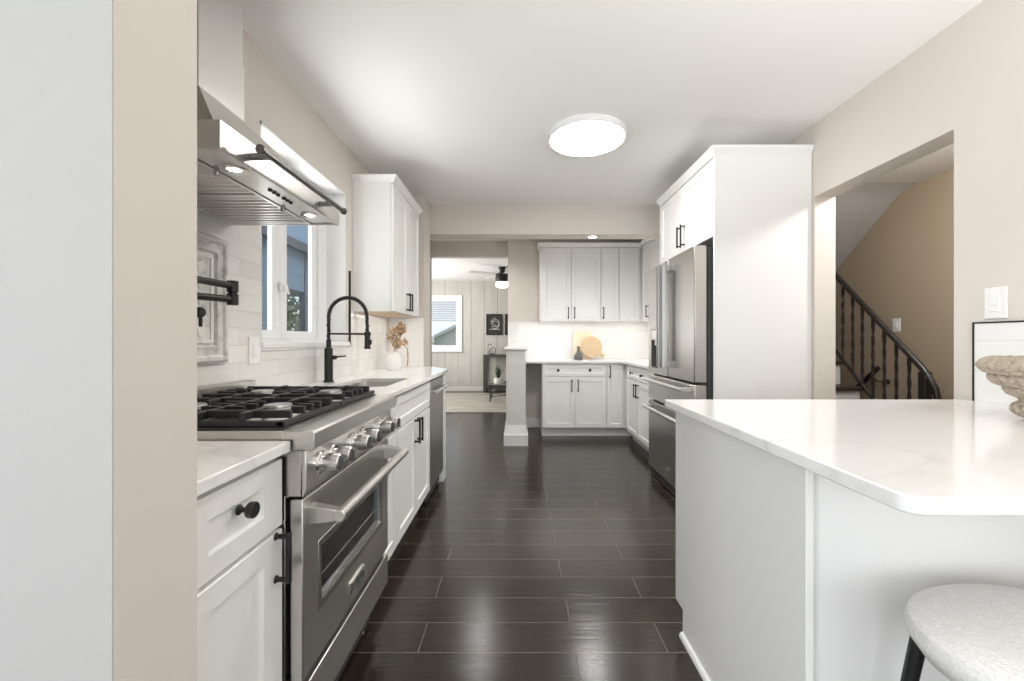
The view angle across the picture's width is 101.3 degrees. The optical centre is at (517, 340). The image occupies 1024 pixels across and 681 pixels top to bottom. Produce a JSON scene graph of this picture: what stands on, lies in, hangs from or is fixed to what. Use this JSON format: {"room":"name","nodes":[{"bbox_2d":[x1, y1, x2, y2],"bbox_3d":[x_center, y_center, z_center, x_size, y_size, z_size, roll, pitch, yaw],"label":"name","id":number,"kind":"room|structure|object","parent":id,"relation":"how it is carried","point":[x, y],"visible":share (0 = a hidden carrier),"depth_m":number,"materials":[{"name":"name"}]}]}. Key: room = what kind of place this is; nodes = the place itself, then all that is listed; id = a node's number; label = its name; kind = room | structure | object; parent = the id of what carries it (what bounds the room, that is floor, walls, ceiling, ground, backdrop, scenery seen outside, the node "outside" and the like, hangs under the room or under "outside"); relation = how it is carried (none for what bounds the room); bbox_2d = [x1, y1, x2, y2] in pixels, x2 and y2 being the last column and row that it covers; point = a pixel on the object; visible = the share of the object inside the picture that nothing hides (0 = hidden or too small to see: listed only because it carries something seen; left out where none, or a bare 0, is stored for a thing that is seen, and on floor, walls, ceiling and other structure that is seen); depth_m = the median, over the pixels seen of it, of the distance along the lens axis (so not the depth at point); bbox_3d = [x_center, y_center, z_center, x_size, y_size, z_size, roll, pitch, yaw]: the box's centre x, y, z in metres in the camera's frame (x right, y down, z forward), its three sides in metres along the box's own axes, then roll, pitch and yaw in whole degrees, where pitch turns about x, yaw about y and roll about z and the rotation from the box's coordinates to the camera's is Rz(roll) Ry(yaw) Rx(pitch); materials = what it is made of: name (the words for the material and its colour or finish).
{"room":"kitchen","nodes":[
{"label":"kitchen","id":0,"kind":"room"},
{"bbox_2d":[0,0,196,680],"bbox_3d":[-1.617,-0.101,0.627,2.166,2.522,0.146,0,0,0],"label":"wall","id":1,"kind":"structure","parent":0,"point":[56,56],"depth_m":0.55,"materials":[{"name":"grey paint"}]},
{"bbox_2d":[243,30,389,355],"bbox_3d":[-1.280,-0.101,3.230,0.160,2.522,5.060,0,0,0],"label":"wall","id":2,"kind":"structure","parent":0,"point":[270,98],"depth_m":2.27,"materials":[{"name":"white paint"}]},
{"bbox_2d":[197,0,346,225],"bbox_3d":[-0.938,-0.913,1.395,0.521,0.893,0.700,0,0,0],"label":"range hood","id":3,"kind":"object","parent":2,"relation":"attached to","point":[242,180],"visible":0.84,"depth_m":1.37,"materials":[{"name":"silver metal"}]},
{"bbox_2d":[219,164,248,174],"bbox_3d":[-0.796,-0.480,1.180,0.068,0.005,0.068,0,0,0],"label":"lamp","id":4,"kind":"object","parent":3,"relation":"on","point":[229,169],"depth_m":1.18,"materials":[{"name":"white"}]},
{"bbox_2d":[300,212,319,217],"bbox_3d":[-0.796,-0.480,1.610,0.068,0.005,0.068,0,0,0],"label":"lamp","id":5,"kind":"object","parent":3,"relation":"on","point":[302,214],"depth_m":1.61,"materials":[{"name":"white"}]},
{"bbox_2d":[197,212,349,385],"bbox_3d":[-1.196,-0.128,1.845,0.009,0.745,2.290,0,0,0],"label":"backsplash","id":6,"kind":"structure","parent":2,"relation":"attached to","point":[289,367],"depth_m":1.87,"materials":[{"name":"tile"}]},
{"bbox_2d":[197,230,227,363],"bbox_3d":[-1.180,-0.159,1.383,0.022,0.490,0.645,0,0,0],"label":"tile medallion","id":7,"kind":"object","parent":6,"relation":"attached to","point":[212,251],"visible":0.07,"depth_m":1.62,"materials":[{"name":"stone"}]},
{"bbox_2d":[197,276,238,326],"bbox_3d":[-1.105,-0.135,1.362,0.149,0.170,0.410,0,0,0],"label":"pot filler","id":8,"kind":"object","parent":7,"relation":"attached to","point":[232,286],"visible":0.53,"depth_m":1.51,"materials":[{"name":"black metal"}]},
{"bbox_2d":[248,337,259,363],"bbox_3d":[-1.187,0.045,1.895,0.009,0.122,0.078,0,0,0],"label":"outlet plate","id":9,"kind":"object","parent":6,"relation":"attached to","point":[253,342],"visible":1,"depth_m":1.89,"materials":[{"name":"white plastic"}]},
{"bbox_2d":[253,343,257,357],"bbox_3d":[-1.183,0.045,1.895,0.003,0.068,0.034,0,0,0],"label":"socket","id":10,"kind":"object","parent":9,"relation":"attached to","point":[255,345],"depth_m":1.89,"materials":[{"name":"white plastic"}]},
{"bbox_2d":[260,121,349,350],"bbox_3d":[-1.279,-0.490,2.462,0.194,1.081,1.017,0,0,0],"label":"window","id":11,"kind":"structure","parent":2,"relation":"in","point":[326,244],"depth_m":2.75,"materials":[{"name":"white paint"}]},
{"bbox_2d":[349,271,350,344],"bbox_3d":[-1.194,-0.232,2.989,0.013,0.527,0.010,0,0,0],"label":"strip","id":12,"kind":"object","parent":2,"relation":"attached to","point":[349,271],"visible":0.79,"depth_m":2.98,"materials":[{"name":"black metal"}]},
{"bbox_2d":[349,311,385,374],"bbox_3d":[-1.196,0.017,3.395,0.009,0.457,0.810,0,0,0],"label":"backsplash left corner","id":13,"kind":"structure","parent":2,"relation":"attached to","point":[361,359],"depth_m":3.33,"materials":[{"name":"tile"}]},
{"bbox_2d":[351,174,422,317],"bbox_3d":[-1.031,-0.703,3.445,0.334,0.989,0.856,0,0,0],"label":"upper cabinet","id":14,"kind":"object","parent":2,"relation":"attached to","point":[385,215],"visible":1,"depth_m":3.04,"materials":[{"name":"white wood"}]},
{"bbox_2d":[413,196,429,366],"bbox_3d":[-1.040,-0.101,4.090,0.320,2.522,0.270,0,0,0],"label":"wall","id":15,"kind":"structure","parent":0,"point":[424,217],"depth_m":4.02,"materials":[{"name":"white paint"}]},
{"bbox_2d":[390,318,423,366],"bbox_3d":[-1.041,0.016,3.947,0.318,0.456,0.015,0,0,0],"label":"backsplash","id":16,"kind":"structure","parent":15,"relation":"attached to","point":[414,334],"depth_m":3.94,"materials":[{"name":"white tile"}]},
{"bbox_2d":[430,257,431,366],"bbox_3d":[0.425,-0.101,5.740,6.150,2.522,0.280,0,0,0],"label":"trim","id":17,"kind":"structure","parent":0,"point":[430,257],"depth_m":5.79,"materials":[{"name":"white paint"}]},
{"bbox_2d":[430,241,507,257],"bbox_3d":[-0.650,-1.256,5.820,1.100,0.212,0.120,0,0,0],"label":"wall","id":18,"kind":"structure","parent":0,"point":[438,249],"depth_m":5.76,"materials":[{"name":"white paint"}]},
{"bbox_2d":[432,281,507,386],"bbox_3d":[-0.425,-0.101,9.710,4.650,2.522,0.120,0,0,0],"label":"wall","id":19,"kind":"structure","parent":0,"point":[479,298],"depth_m":9.65,"materials":[{"name":"white wood"}]},
{"bbox_2d":[432,295,462,351],"bbox_3d":[-1.890,-0.390,9.660,1.280,1.300,0.140,0,0,0],"label":"window","id":20,"kind":"structure","parent":19,"relation":"in","point":[457,299],"depth_m":9.65,"materials":[{"name":"white paint"}]},
{"bbox_2d":[432,301,455,320],"bbox_3d":[-1.890,-0.670,9.668,0.960,0.460,0.035,0,0,0],"label":"blind","id":21,"kind":"object","parent":20,"relation":"attached to","point":[433,305],"depth_m":9.67,"materials":[{"name":"grey plastic"}]},
{"bbox_2d":[446,387,505,390],"bbox_3d":[-0.375,1.110,9.643,4.550,0.100,0.015,0,0,0],"label":"baseboard","id":22,"kind":"structure","parent":19,"relation":"attached to","point":[447,388],"depth_m":9.63,"materials":[{"name":"white wood"}]},
{"bbox_2d":[486,314,501,334],"bbox_3d":[-0.530,-0.365,9.631,0.370,0.480,0.030,0,0,0],"label":"framed picture","id":23,"kind":"object","parent":19,"relation":"attached to","point":[493,321],"visible":1,"depth_m":9.63,"materials":[{"name":"black"}]},
{"bbox_2d":[505,314,507,334],"bbox_3d":[-0.100,-0.365,9.631,0.370,0.480,0.030,0,0,0],"label":"framed picture","id":24,"kind":"object","parent":19,"relation":"attached to","point":[506,315],"visible":0.1,"depth_m":9.63,"materials":[{"name":"black wood"}]},
{"bbox_2d":[506,350,525,424],"bbox_3d":[-0.018,0.634,5.117,0.216,1.052,0.945,0,0,0],"label":"wall","id":25,"kind":"structure","parent":0,"point":[515,359],"depth_m":4.64,"materials":[{"name":"white paint"}]},
{"bbox_2d":[504,421,527,445],"bbox_3d":[-0.018,1.048,5.104,0.268,0.225,0.971,0,0,0],"label":"baseboard","id":26,"kind":"structure","parent":25,"relation":"attached to","point":[514,435],"depth_m":4.62,"materials":[{"name":"white wood"}]},
{"bbox_2d":[504,346,527,349],"bbox_3d":[-0.018,0.093,5.106,0.260,0.030,0.968,0,0,0],"label":"trim","id":27,"kind":"structure","parent":25,"relation":"on","point":[506,347],"depth_m":4.62,"materials":[{"name":"white wood"}]},
{"bbox_2d":[338,391,702,680],"bbox_3d":[0.400,1.190,3.235,6.300,0.060,13.070,0,0,0],"label":"floor","id":28,"kind":"structure","parent":0,"point":[551,558],"depth_m":2.11,"materials":[{"name":"black wood"}]},
{"bbox_2d":[197,459,291,680],"bbox_3d":[-0.855,0.717,0.866,0.636,0.887,0.322,0,0,0],"label":"base cabinet","id":29,"kind":"object","parent":28,"relation":"on","point":[240,579],"visible":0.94,"depth_m":0.88,"materials":[{"name":"white wood"}]},
{"bbox_2d":[197,441,289,496],"bbox_3d":[-0.877,0.259,0.866,0.644,0.027,0.327,0,0,0],"label":"countertop","id":30,"kind":"structure","parent":29,"relation":"on","point":[218,462],"depth_m":0.89,"materials":[{"name":"stone"}]},
{"bbox_2d":[197,380,408,680],"bbox_3d":[-0.786,0.661,1.385,0.694,0.998,0.700,0,0,0],"label":"range","id":31,"kind":"object","parent":28,"relation":"on","point":[336,468],"visible":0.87,"depth_m":1.21,"materials":[{"name":"silver metal"}]},
{"bbox_2d":[384,397,396,559],"bbox_3d":[-0.892,0.717,1.938,0.560,0.887,0.392,0,0,0],"label":"base cabinet","id":32,"kind":"object","parent":28,"relation":"on","point":[392,437],"visible":0.12,"depth_m":2.07,"materials":[{"name":"white wood"}]},
{"bbox_2d":[395,382,429,544],"bbox_3d":[-0.874,0.717,2.538,0.596,0.887,0.800,0,0,0],"label":"base cabinet","id":33,"kind":"object","parent":28,"relation":"on","point":[413,471],"visible":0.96,"depth_m":2.47,"materials":[{"name":"white wood"}]},
{"bbox_2d":[299,367,447,395],"bbox_3d":[-0.896,0.259,2.840,0.607,0.027,2.200,0,0,0],"label":"countertop","id":34,"kind":"structure","parent":33,"relation":"on","point":[407,378],"depth_m":2.74,"materials":[{"name":"stone"}]},
{"bbox_2d":[323,296,371,381],"bbox_3d":[-1.004,-0.011,2.480,0.283,0.511,0.060,0,0,0],"label":"faucet","id":35,"kind":"object","parent":34,"relation":"on","point":[329,357],"visible":1,"depth_m":2.47,"materials":[{"name":"black metal"}]},
{"bbox_2d":[349,382,396,386],"bbox_3d":[-0.865,0.365,2.480,0.370,0.186,0.560,0,0,0],"label":"sink","id":36,"kind":"object","parent":34,"relation":"in","point":[370,384],"visible":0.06,"depth_m":2.74,"materials":[{"name":"silver metal"}]},
{"bbox_2d":[385,352,405,369],"bbox_3d":[-1.025,0.169,3.494,0.153,0.153,0.139,0,0,-40],"label":"pitcher","id":37,"kind":"object","parent":34,"relation":"on","point":[393,361],"visible":0.99,"depth_m":3.44,"materials":[{"name":"white ceramic"}]},
{"bbox_2d":[386,321,408,366],"bbox_3d":[-1.004,0.028,3.502,0.166,0.385,0.150,0,0,-34],"label":"dried flowers","id":38,"kind":"object","parent":37,"relation":"in","point":[399,330],"visible":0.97,"depth_m":3.48,"materials":[{"name":"brown plant"}]},
{"bbox_2d":[422,376,449,502],"bbox_3d":[-0.858,0.718,3.196,0.609,0.885,0.498,0,0,0],"label":"dishwasher","id":39,"kind":"object","parent":28,"relation":"on","point":[437,386],"visible":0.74,"depth_m":3.15,"materials":[{"name":"grey metal"}]},
{"bbox_2d":[422,477,438,502],"bbox_3d":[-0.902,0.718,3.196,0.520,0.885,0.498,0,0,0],"label":"toe kick","id":40,"kind":"object","parent":39,"relation":"in","point":[429,493],"depth_m":3.10,"materials":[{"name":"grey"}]},
{"bbox_2d":[438,373,445,481],"bbox_3d":[-0.890,0.717,3.505,0.564,0.887,0.111,0,0,0],"label":"end panel","id":41,"kind":"object","parent":28,"relation":"on","point":[442,476],"visible":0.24,"depth_m":3.50,"materials":[{"name":"white wood"}]},
{"bbox_2d":[446,393,505,412],"bbox_3d":[-1.075,1.154,7.970,2.850,0.012,2.460,0,0,0],"label":"rug","id":42,"kind":"object","parent":28,"relation":"on","point":[455,402],"visible":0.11,"depth_m":7.65,"materials":[{"name":"beige fabric"}]},
{"bbox_2d":[489,383,505,401],"bbox_3d":[-0.105,0.990,8.100,0.850,0.317,0.500,0,0,0],"label":"coffee table","id":43,"kind":"object","parent":42,"relation":"on","point":[490,385],"visible":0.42,"depth_m":7.95,"materials":[{"name":"black wood"}]},
{"bbox_2d":[494,364,502,383],"bbox_3d":[-0.341,0.625,8.049,0.225,0.411,0.275,0,0,0],"label":"potted plant","id":44,"kind":"object","parent":43,"relation":"on","point":[498,380],"visible":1,"depth_m":8.01,"materials":[{"name":"green plant"}]},
{"bbox_2d":[483,354,505,392],"bbox_3d":[-0.110,0.738,9.450,1.300,0.845,0.340,0,0,0],"label":"console table","id":45,"kind":"object","parent":28,"relation":"on","point":[485,386],"visible":0.52,"depth_m":9.28,"materials":[{"name":"grey"}]},
{"bbox_2d":[487,344,495,354],"bbox_3d":[-0.575,0.194,9.420,0.190,0.242,0.080,0,0,0],"label":"wire sculpture","id":46,"kind":"object","parent":45,"relation":"on","point":[488,344],"visible":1,"depth_m":9.41,"materials":[{"name":"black metal"}]},
{"bbox_2d":[486,385,505,387],"bbox_3d":[-0.115,1.025,9.450,1.170,0.030,0.320,0,0,0],"label":"shelf","id":47,"kind":"object","parent":45,"relation":"attached to","point":[487,386],"depth_m":9.29,"materials":[{"name":"grey wood"}]},
{"bbox_2d":[540,363,605,435],"bbox_3d":[0.682,0.717,5.291,0.772,0.887,0.594,0,0,0],"label":"base cabinet","id":48,"kind":"object","parent":28,"relation":"on","point":[572,395],"visible":0.99,"depth_m":5.04,"materials":[{"name":"white wood"}]},
{"bbox_2d":[605,363,632,435],"bbox_3d":[1.468,0.717,5.291,0.795,0.887,0.594,0,0,0],"label":"base cabinet","id":49,"kind":"object","parent":28,"relation":"on","point":[616,373],"visible":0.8,"depth_m":5.04,"materials":[{"name":"white wood"}]},
{"bbox_2d":[627,364,654,451],"bbox_3d":[1.551,0.717,4.322,0.624,0.887,1.265,0,0,0],"label":"base cabinet","id":50,"kind":"object","parent":28,"relation":"on","point":[637,388],"visible":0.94,"depth_m":4.43,"materials":[{"name":"white wood"}]},
{"bbox_2d":[526,359,648,368],"bbox_3d":[0.976,0.259,4.641,1.764,0.027,1.901,0,0,0],"label":"countertop","id":51,"kind":"structure","parent":50,"relation":"on","point":[644,363],"depth_m":5.01,"materials":[{"name":"stone"}]},
{"bbox_2d":[574,346,582,359],"bbox_3d":[0.775,0.160,5.340,0.116,0.170,0.116,0,0,0],"label":"vase","id":52,"kind":"object","parent":51,"relation":"on","point":[578,356],"visible":1,"depth_m":5.31,"materials":[{"name":"grey ceramic"}]},
{"bbox_2d":[573,331,592,358],"bbox_3d":[0.860,0.064,5.548,0.250,0.369,0.094,0,0,0],"label":"cutting board","id":53,"kind":"object","parent":51,"relation":"on","point":[578,336],"visible":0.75,"depth_m":5.56,"materials":[{"name":"beige wood"}]},
{"bbox_2d":[580,336,604,357],"bbox_3d":[0.971,0.084,5.434,0.311,0.284,0.084,0,0,0],"label":"cutting board","id":54,"kind":"object","parent":51,"relation":"on","point":[591,346],"visible":1,"depth_m":5.42,"materials":[{"name":"beige wood"}]},
{"bbox_2d":[642,245,712,496],"bbox_3d":[1.453,0.263,3.183,0.774,1.775,0.945,0,0,0],"label":"refrigerator","id":55,"kind":"object","parent":28,"relation":"on","point":[681,286],"visible":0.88,"depth_m":3.01,"materials":[{"name":"grey metal"}]},
{"bbox_2d":[656,145,813,398],"bbox_3d":[1.538,-0.035,3.172,0.652,2.391,1.069,0,0,0],"label":"tall cabinet","id":56,"kind":"object","parent":28,"relation":"on","point":[752,204],"visible":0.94,"depth_m":2.66,"materials":[{"name":"white wood"}]},
{"bbox_2d":[676,411,1023,680],"bbox_3d":[1.248,0.718,1.331,1.229,0.885,0.779,0,0,0],"label":"base cabinet","id":57,"kind":"object","parent":28,"relation":"on","point":[785,571],"visible":0.56,"depth_m":0.97,"materials":[{"name":"white wood"}]},
{"bbox_2d":[665,399,1023,515],"bbox_3d":[1.234,0.260,1.202,1.245,0.030,1.093,0,0,0],"label":"countertop","id":58,"kind":"structure","parent":57,"relation":"on","point":[925,457],"depth_m":1.02,"materials":[{"name":"stone"}]},
{"bbox_2d":[975,355,1023,417],"bbox_3d":[1.648,0.145,1.250,0.386,0.193,0.389,0,0,-20],"label":"woven bowl","id":59,"kind":"object","parent":58,"relation":"on","point":[1007,372],"visible":1,"depth_m":1.28,"materials":[{"name":"beige wicker"}]},
{"bbox_2d":[836,361,863,398],"bbox_3d":[2.417,0.269,3.736,0.830,1.782,1.899,0,0,0],"label":"staircase","id":60,"kind":"structure","parent":28,"relation":"on","point":[843,391],"depth_m":3.44,"materials":[{"name":"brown wood"}]},
{"bbox_2d":[836,272,941,398],"bbox_3d":[2.800,-0.218,3.672,0.052,2.392,1.786,0,0,0],"label":"stair railing","id":61,"kind":"object","parent":60,"relation":"on","point":[928,387],"visible":0.49,"depth_m":3.24,"materials":[{"name":"black wood"}]},
{"bbox_2d":[900,584,1023,680],"bbox_3d":[0.945,0.832,0.715,0.464,0.660,0.406,0,0,0],"label":"counter stool","id":62,"kind":"object","parent":28,"relation":"on","point":[967,632],"visible":1,"depth_m":0.75,"materials":[{"name":"fabric"}]},
{"bbox_2d":[508,239,642,417],"bbox_3d":[0.934,-0.101,5.670,2.125,2.522,0.140,0,0,0],"label":"wall","id":63,"kind":"structure","parent":0,"point":[523,254],"depth_m":5.60,"materials":[{"name":"white paint"}]},
{"bbox_2d":[526,418,539,427],"bbox_3d":[0.195,1.095,5.593,0.210,0.130,0.015,0,0,0],"label":"baseboard","id":64,"kind":"structure","parent":63,"relation":"attached to","point":[531,422],"depth_m":5.59,"materials":[{"name":"white wood"}]},
{"bbox_2d":[537,242,600,321],"bbox_3d":[0.651,-0.735,5.412,0.786,0.980,0.356,0,0,0],"label":"upper cabinet","id":65,"kind":"object","parent":63,"relation":"attached to","point":[569,272],"visible":1,"depth_m":5.28,"materials":[{"name":"white wood"}]},
{"bbox_2d":[508,322,648,358],"bbox_3d":[0.870,0.000,5.596,1.995,0.490,0.008,0,0,0],"label":"backsplash","id":66,"kind":"structure","parent":63,"relation":"attached to","point":[543,340],"depth_m":5.59,"materials":[{"name":"tile"}]},
{"bbox_2d":[598,242,618,321],"bbox_3d":[1.159,-0.735,5.412,0.226,0.980,0.356,0,0,0],"label":"upper cabinet","id":67,"kind":"object","parent":63,"relation":"attached to","point":[609,251],"visible":0.98,"depth_m":5.28,"materials":[{"name":"white wood"}]},
{"bbox_2d":[616,242,648,321],"bbox_3d":[1.568,-0.735,5.416,0.588,0.980,0.348,0,0,0],"label":"upper cabinet","id":68,"kind":"object","parent":63,"relation":"attached to","point":[630,253],"visible":0.48,"depth_m":5.28,"materials":[{"name":"white wood"}]},
{"bbox_2d":[243,0,983,280],"bbox_3d":[0.400,-1.402,3.235,6.300,0.080,13.070,0,0,0],"label":"ceiling","id":69,"kind":"structure","parent":0,"point":[461,101],"depth_m":2.18,"materials":[{"name":"white paint"}]},
{"bbox_2d":[468,267,507,287],"bbox_3d":[-0.285,-1.169,7.800,1.004,0.385,1.004,0,0,17],"label":"ceiling fan","id":70,"kind":"object","parent":69,"relation":"hanging from","point":[501,278],"visible":0.91,"depth_m":7.70,"materials":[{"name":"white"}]},
{"bbox_2d":[430,205,659,238],"bbox_3d":[0.159,-1.215,4.327,2.718,0.294,0.205,0,0,0],"label":"ceiling beam","id":71,"kind":"structure","parent":69,"relation":"attached to","point":[446,221],"depth_m":4.22,"materials":[{"name":"white paint"}]},
{"bbox_2d":[549,114,625,156],"bbox_3d":[0.458,-1.336,2.770,0.504,0.052,0.504,0,0,0],"label":"ceiling light","id":72,"kind":"object","parent":69,"relation":"attached to","point":[585,134],"visible":1,"depth_m":2.69,"materials":[{"name":"white paint"}]},
{"bbox_2d":[836,182,917,269],"bbox_3d":[2.724,-0.811,4.410,1.452,1.102,1.580,0,0,0],"label":"ceiling","id":73,"kind":"structure","parent":0,"point":[858,209],"depth_m":3.93,"materials":[{"name":"grey paint"}]},
{"bbox_2d":[836,168,953,398],"bbox_3d":[3.500,-0.101,3.000,0.100,2.522,5.200,0,0,0],"label":"wall","id":74,"kind":"structure","parent":0,"point":[902,267],"depth_m":3.71,"materials":[{"name":"beige paint"}]},
{"bbox_2d":[856,366,889,385],"bbox_3d":[3.406,0.645,4.370,0.085,0.812,0.968,0,0,0],"label":"wall handrail","id":75,"kind":"object","parent":74,"relation":"attached to","point":[868,376],"visible":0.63,"depth_m":4.00,"materials":[{"name":"black wood"}]},
{"bbox_2d":[893,318,900,331],"bbox_3d":[3.441,-0.140,3.820,0.018,0.122,0.078,0,0,0],"label":"switch plate","id":76,"kind":"object","parent":74,"relation":"attached to","point":[897,321],"visible":0.95,"depth_m":3.81,"materials":[{"name":"white plastic"}]},
{"bbox_2d":[786,0,1023,405],"bbox_3d":[1.932,-0.101,1.280,0.130,2.522,8.960,0,0,0],"label":"wall","id":77,"kind":"structure","parent":0,"point":[963,87],"depth_m":1.78,"materials":[{"name":"white paint"}]},
{"bbox_2d":[640,239,659,320],"bbox_3d":[1.687,-0.735,4.475,0.346,0.980,1.526,0,0,0],"label":"upper cabinet","id":78,"kind":"object","parent":77,"relation":"attached to","point":[651,247],"visible":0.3,"depth_m":4.97,"materials":[{"name":"white wood"}]},
{"bbox_2d":[984,286,1007,318],"bbox_3d":[1.858,-0.146,1.637,0.018,0.122,0.078,0,0,0],"label":"switch plate","id":79,"kind":"object","parent":77,"relation":"attached to","point":[995,299],"visible":1,"depth_m":1.63,"materials":[{"name":"white plastic"}]},
{"bbox_2d":[972,320,1023,400],"bbox_3d":[1.861,0.086,0.957,0.012,0.319,1.514,0,0,0],"label":"trim","id":80,"kind":"structure","parent":77,"relation":"attached to","point":[973,323],"depth_m":1.71,"materials":[{"name":"black metal"}]},
{"bbox_2d":[974,322,1023,404],"bbox_3d":[1.863,0.088,0.954,0.009,0.313,1.508,0,0,0],"label":"backsplash","id":81,"kind":"structure","parent":77,"relation":"attached to","point":[1004,339],"depth_m":1.64,"materials":[{"name":"tile"}]},
{"label":"outside","id":82,"kind":"structure","parent":0,"visible":0},
{"bbox_3d":[-1.000,1.485,7.000,26.000,0.050,38.000,0,0,0],"label":"ground","id":83,"kind":"structure","parent":82,"visible":0},
{"bbox_2d":[261,226,307,331],"bbox_3d":[-6.450,-0.890,5.625,4.700,4.700,8.050,0,0,0],"label":"house","id":84,"kind":"structure","parent":83,"relation":"on","point":[297,236],"depth_m":8.25,"materials":[{"name":"blue"}]},
{"bbox_2d":[287,297,298,330],"bbox_3d":[-6.292,0.072,11.609,2.505,2.832,2.474,0,0,0],"label":"shrub","id":85,"kind":"object","parent":83,"relation":"on","point":[291,316],"visible":0.09,"depth_m":11.27,"materials":[{"name":"green plant"}]},
{"bbox_2d":[432,325,455,344],"bbox_3d":[-1.550,0.360,14.600,2.700,2.200,2.300,0,0,0],"label":"shed","id":86,"kind":"object","parent":83,"relation":"on","point":[447,336],"visible":0.22,"depth_m":13.60,"materials":[{"name":"white"}]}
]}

